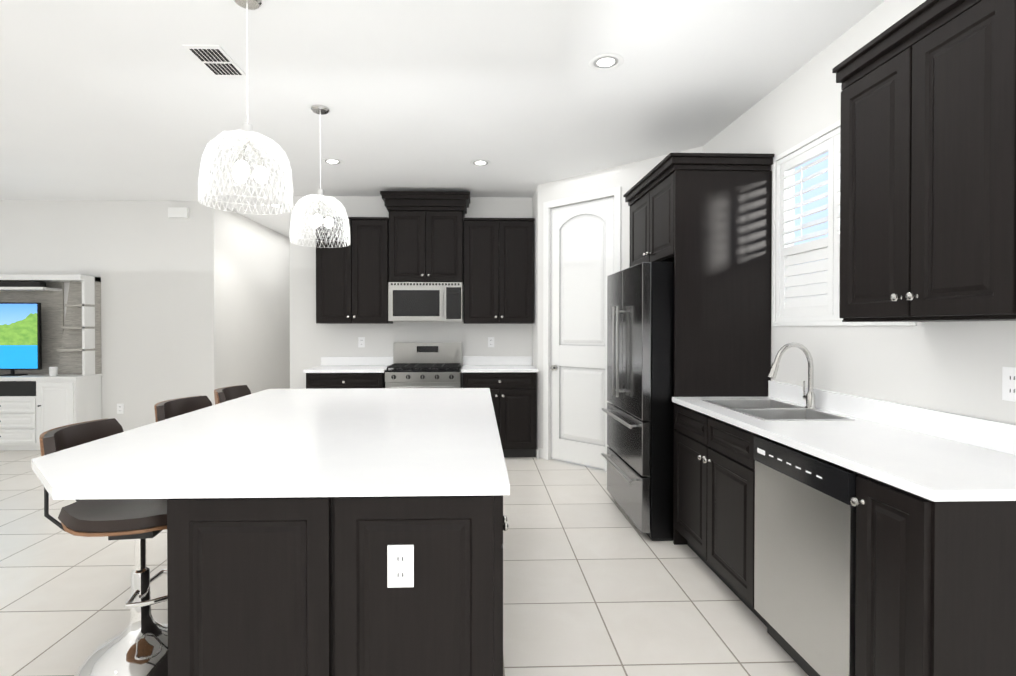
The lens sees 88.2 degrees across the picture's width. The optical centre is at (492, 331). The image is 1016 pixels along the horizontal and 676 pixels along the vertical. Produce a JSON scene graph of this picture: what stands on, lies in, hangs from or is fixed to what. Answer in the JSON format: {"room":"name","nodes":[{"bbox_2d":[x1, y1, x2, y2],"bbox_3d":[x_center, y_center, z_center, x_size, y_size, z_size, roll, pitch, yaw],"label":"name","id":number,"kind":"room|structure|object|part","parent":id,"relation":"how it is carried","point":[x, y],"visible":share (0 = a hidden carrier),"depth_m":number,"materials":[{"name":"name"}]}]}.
{"room":"kitchen","nodes":[
{"label":"kitchen","id":0,"kind":"room"},
{"bbox_2d":[0,200,203,431],"bbox_3d":[-5.479,-0.112,6.132,4.200,2.820,0.120,0,0,-2],"label":"wall","id":1,"kind":"structure","parent":0,"point":[143,260],"depth_m":6.11,"materials":[{"name":"paint"}]},
{"bbox_2d":[117,404,123,413],"bbox_3d":[-4.338,0.898,6.110,0.072,0.116,0.008,0,0,-2],"label":"electrical outlet","id":2,"kind":"object","parent":1,"relation":"attached to","point":[120,408],"visible":1,"depth_m":6.11,"materials":[{"name":"white plastic"}]},
{"bbox_2d":[168,207,188,217],"bbox_3d":[-3.647,-1.382,6.093,0.220,0.120,0.044,0,0,-2],"label":"box","id":3,"kind":"object","parent":1,"relation":"attached to","point":[178,212],"visible":0.94,"depth_m":6.07,"materials":[{"name":"white paint"}]},
{"bbox_2d":[203,201,289,405],"bbox_3d":[-3.371,-0.127,7.910,0.120,2.820,3.550,0,0,-2],"label":"wall","id":4,"kind":"structure","parent":0,"point":[246,276],"depth_m":6.94,"materials":[{"name":"paint"}]},
{"bbox_2d":[0,450,807,675],"bbox_3d":[-2.824,1.351,3.512,9.350,0.060,12.400,0,0,-2],"label":"floor","id":5,"kind":"structure","parent":0,"point":[596,582],"depth_m":2.67,"materials":[{"name":"tile"}]},
{"bbox_2d":[0,274,102,450],"bbox_3d":[-5.605,0.335,5.843,2.160,1.930,0.448,0,0,-2],"label":"entertainment center","id":6,"kind":"object","parent":5,"relation":"on","point":[50,370],"visible":0.92,"depth_m":5.83,"materials":[{"name":"white paint"}]},
{"bbox_2d":[39,418,167,675],"bbox_3d":[-1.459,0.854,2.105,0.521,0.957,0.471,0,0,-8],"label":"stool","id":7,"kind":"object","parent":5,"relation":"on","point":[138,646],"visible":0.6,"depth_m":2.03,"materials":[{"name":"black leather"}]},
{"bbox_2d":[154,396,211,421],"bbox_3d":[-1.501,0.848,2.830,0.521,0.957,0.471,0,0,1],"label":"stool","id":8,"kind":"object","parent":5,"relation":"on","point":[167,409],"visible":0.15,"depth_m":2.87,"materials":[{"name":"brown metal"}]},
{"bbox_2d":[214,385,250,404],"bbox_3d":[-1.508,0.843,3.405,0.521,0.957,0.471,0,0,-6],"label":"stool","id":9,"kind":"object","parent":5,"relation":"on","point":[223,394],"visible":0.1,"depth_m":3.44,"materials":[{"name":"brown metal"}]},
{"bbox_2d":[167,403,508,675],"bbox_3d":[-0.667,0.884,2.543,1.405,0.890,2.218,0,0,-2],"label":"kitchen island","id":10,"kind":"object","parent":5,"relation":"on","point":[339,532],"depth_m":1.45,"materials":[{"name":"black wood"}]},
{"bbox_2d":[32,388,509,499],"bbox_3d":[-0.756,0.424,2.548,1.542,0.030,2.274,0,0,-2],"label":"island countertop","id":11,"kind":"structure","parent":10,"relation":"on","point":[347,443],"depth_m":1.80,"materials":[{"name":"white stone"}]},
{"bbox_2d":[303,356,537,456],"bbox_3d":[-0.724,0.792,5.601,2.373,1.020,0.650,0,0,-2],"label":"base cabinets","id":12,"kind":"object","parent":5,"relation":"on","point":[510,382],"visible":0.54,"depth_m":5.34,"materials":[{"name":"black wood"}]},
{"bbox_2d":[385,342,461,387],"bbox_3d":[-0.710,0.703,5.577,0.760,1.160,0.666,0,0,-2],"label":"range","id":13,"kind":"object","parent":5,"relation":"on","point":[426,365],"visible":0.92,"depth_m":5.54,"materials":[{"name":"silver metal"}]},
{"bbox_2d":[601,262,673,540],"bbox_3d":[1.280,0.439,3.732,0.831,1.760,0.886,0,0,-2],"label":"fridge","id":14,"kind":"object","parent":5,"relation":"on","point":[639,455],"visible":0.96,"depth_m":3.29,"materials":[{"name":"black metal"}]},
{"bbox_2d":[623,153,774,544],"bbox_3d":[1.394,0.114,3.707,0.655,2.410,1.020,0,0,-2],"label":"enclosure","id":15,"kind":"object","parent":5,"relation":"on","point":[702,222],"visible":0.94,"depth_m":3.25,"materials":[{"name":"black wood"}]},
{"bbox_2d":[672,342,1015,675],"bbox_3d":[1.438,0.695,2.321,0.650,1.271,1.855,0,0,-2],"label":"base cabinet","id":16,"kind":"object","parent":5,"relation":"on","point":[825,532],"depth_m":1.80,"materials":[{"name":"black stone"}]},
{"bbox_2d":[289,196,531,388],"bbox_3d":[-0.872,-0.111,5.979,2.800,2.820,0.120,0,0,-2],"label":"wall","id":17,"kind":"structure","parent":0,"point":[312,342],"depth_m":5.90,"materials":[{"name":"paint"}]},
{"bbox_2d":[316,217,392,323],"bbox_3d":[-1.492,-0.651,5.718,0.765,1.126,0.345,0,0,-2],"label":"upper cabinet","id":18,"kind":"object","parent":17,"relation":"attached to","point":[352,280],"depth_m":5.55,"materials":[{"name":"black wood"}]},
{"bbox_2d":[358,337,364,346],"bbox_3d":[-1.470,0.120,5.899,0.072,0.116,0.008,0,0,-2],"label":"electrical outlet","id":19,"kind":"object","parent":17,"relation":"attached to","point":[361,341],"visible":1,"depth_m":5.90,"materials":[{"name":"white plastic"}]},
{"bbox_2d":[388,203,463,284],"bbox_3d":[-0.710,-0.929,5.739,0.790,0.799,0.345,0,0,-2],"label":"upper cabinet","id":20,"kind":"object","parent":17,"relation":"attached to","point":[429,236],"depth_m":5.57,"materials":[{"name":"black wood"}]},
{"bbox_2d":[388,282,462,320],"bbox_3d":[-0.709,-0.318,5.690,0.780,0.410,0.454,0,0,-2],"label":"microwave","id":21,"kind":"object","parent":20,"relation":"attached to","point":[425,301],"visible":1,"depth_m":5.50,"materials":[{"name":"silver metal"}]},
{"bbox_2d":[488,337,493,346],"bbox_3d":[-0.011,0.120,5.942,0.072,0.116,0.008,0,0,-2],"label":"electrical outlet","id":22,"kind":"object","parent":17,"relation":"attached to","point":[490,341],"visible":1,"depth_m":5.94,"materials":[{"name":"white plastic"}]},
{"bbox_2d":[464,215,534,323],"bbox_3d":[0.067,-0.651,5.765,0.755,1.126,0.345,0,0,-2],"label":"upper cabinet","id":23,"kind":"object","parent":17,"relation":"attached to","point":[499,252],"depth_m":5.59,"materials":[{"name":"black wood"}]},
{"bbox_2d":[0,0,884,237],"bbox_3d":[-2.824,-1.529,3.487,9.350,0.060,12.400,0,0,-2],"label":"ceiling","id":24,"kind":"structure","parent":0,"point":[118,100],"depth_m":3.21,"materials":[{"name":"paint"}]},
{"bbox_2d":[182,45,246,76],"bbox_3d":[-1.521,-1.491,2.896,0.190,0.008,0.340,0,0,-2],"label":"ceiling vent","id":25,"kind":"object","parent":24,"relation":"in","point":[215,60],"visible":1,"depth_m":2.87,"materials":[{"name":"white metal"}]},
{"bbox_2d":[198,0,293,214],"bbox_3d":[-1.093,-1.027,2.343,0.388,0.925,0.390,0,0,-2],"label":"pendant light","id":26,"kind":"object","parent":24,"relation":"hanging from","point":[241,172],"visible":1,"depth_m":2.32,"materials":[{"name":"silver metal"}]},
{"bbox_3d":[-1.093,-0.722,2.345,0.388,0.316,0.390,0,0,-2],"label":"lamp shade","id":27,"kind":"part","parent":26,"relation":"part of","materials":[{"name":"metal"}]},
{"bbox_3d":[-1.093,-0.721,2.346,0.382,0.312,0.384,0,1,-38],"label":"lamp shade","id":28,"kind":"part","parent":26,"relation":"part of","materials":[{"name":"metal"}]},
{"bbox_2d":[267,204,283,207],"bbox_3d":[-2.614,-1.520,6.325,0.190,0.006,0.190,0,0,-2],"label":"recessed light","id":29,"kind":"object","parent":24,"relation":"in","point":[270,205],"visible":0.6,"depth_m":6.35,"materials":[{"name":"white paint"}]},
{"bbox_2d":[289,105,349,247],"bbox_3d":[-1.154,-1.047,3.522,0.389,0.905,0.384,0,0,-2],"label":"pendant light","id":30,"kind":"object","parent":24,"relation":"hanging from","point":[316,220],"visible":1,"depth_m":3.48,"materials":[{"name":"silver metal"}]},
{"bbox_3d":[-1.154,-0.754,3.525,0.389,0.318,0.384,0,0,-2],"label":"lamp shade","id":31,"kind":"part","parent":30,"relation":"part of","materials":[{"name":"metal"}]},
{"bbox_3d":[-1.155,-0.752,3.525,0.383,0.315,0.377,0,1,-38],"label":"lamp shade","id":32,"kind":"part","parent":30,"relation":"part of","materials":[{"name":"metal"}]},
{"bbox_2d":[321,158,343,164],"bbox_3d":[-1.413,-1.505,4.640,0.190,0.006,0.190,0,0,-2],"label":"recessed light","id":33,"kind":"object","parent":24,"relation":"in","point":[331,161],"visible":0.98,"depth_m":4.64,"materials":[{"name":"white paint"}]},
{"bbox_2d":[470,159,490,165],"bbox_3d":[-0.104,-1.506,4.679,0.190,0.006,0.190,0,0,-2],"label":"recessed light","id":34,"kind":"object","parent":24,"relation":"in","point":[479,162],"visible":1,"depth_m":4.67,"materials":[{"name":"white paint"}]},
{"bbox_2d":[588,53,623,70],"bbox_3d":[0.630,-1.490,2.901,0.190,0.006,0.190,0,0,-2],"label":"recessed light","id":35,"kind":"object","parent":24,"relation":"in","point":[605,61],"visible":1,"depth_m":2.90,"materials":[{"name":"white paint"}]},
{"bbox_2d":[532,186,537,447],"bbox_3d":[0.500,-0.108,5.695,0.073,2.820,0.530,0,0,-2],"label":"wall","id":36,"kind":"structure","parent":0,"point":[535,323],"depth_m":5.62,"materials":[{"name":"paint"}]},
{"bbox_2d":[536,448,606,471],"bbox_3d":[-3.253,1.240,7.110,8.708,0.100,4.940,0,0,-2],"label":"baseboard","id":37,"kind":"structure","parent":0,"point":[539,452],"depth_m":5.38,"materials":[{"name":"white wood"}]},
{"bbox_2d":[538,146,702,448],"bbox_3d":[1.126,-0.101,4.881,1.705,2.820,0.100,0,1,43],"label":"wall","id":38,"kind":"structure","parent":0,"point":[627,177],"depth_m":5.01,"materials":[{"name":"paint"}]},
{"bbox_2d":[543,187,620,459],"bbox_3d":[0.883,-0.006,5.100,0.880,2.625,0.116,0,1,43],"label":"door frame","id":39,"kind":"structure","parent":38,"relation":"attached to","point":[615,192],"depth_m":5.32,"materials":[{"name":"white wood"}]},
{"bbox_2d":[550,197,613,469],"bbox_3d":[0.872,0.024,5.093,0.562,2.545,0.554,0,0,-2],"label":"pantry door","id":40,"kind":"structure","parent":38,"relation":"in","point":[582,251],"depth_m":5.10,"materials":[{"name":"white wood"}]},
{"bbox_2d":[703,0,1015,423],"bbox_3d":[1.844,-0.075,1.778,0.120,2.820,8.680,0,0,-2],"label":"wall","id":41,"kind":"structure","parent":0,"point":[953,367],"depth_m":2.48,"materials":[{"name":"paint"}]},
{"bbox_2d":[772,120,916,325],"bbox_3d":[1.776,-0.548,2.711,0.063,1.034,1.060,0,0,-2],"label":"window shutters","id":42,"kind":"object","parent":41,"relation":"attached to","point":[810,296],"visible":0.56,"depth_m":2.92,"materials":[{"name":"white paint"}]},
{"bbox_2d":[832,0,1015,321],"bbox_3d":[1.610,-0.550,1.082,0.380,1.038,2.150,0,0,-2],"label":"wall cabinet","id":43,"kind":"object","parent":41,"relation":"attached to","point":[928,170],"visible":1,"depth_m":1.71,"materials":[{"name":"black wood"}]},
{"bbox_2d":[1002,367,1015,401],"bbox_3d":[1.780,0.180,1.789,0.008,0.116,0.072,0,0,-2],"label":"electrical outlet","id":44,"kind":"object","parent":41,"relation":"attached to","point":[1008,383],"visible":1,"depth_m":1.80,"materials":[{"name":"white plastic"}]}
]}

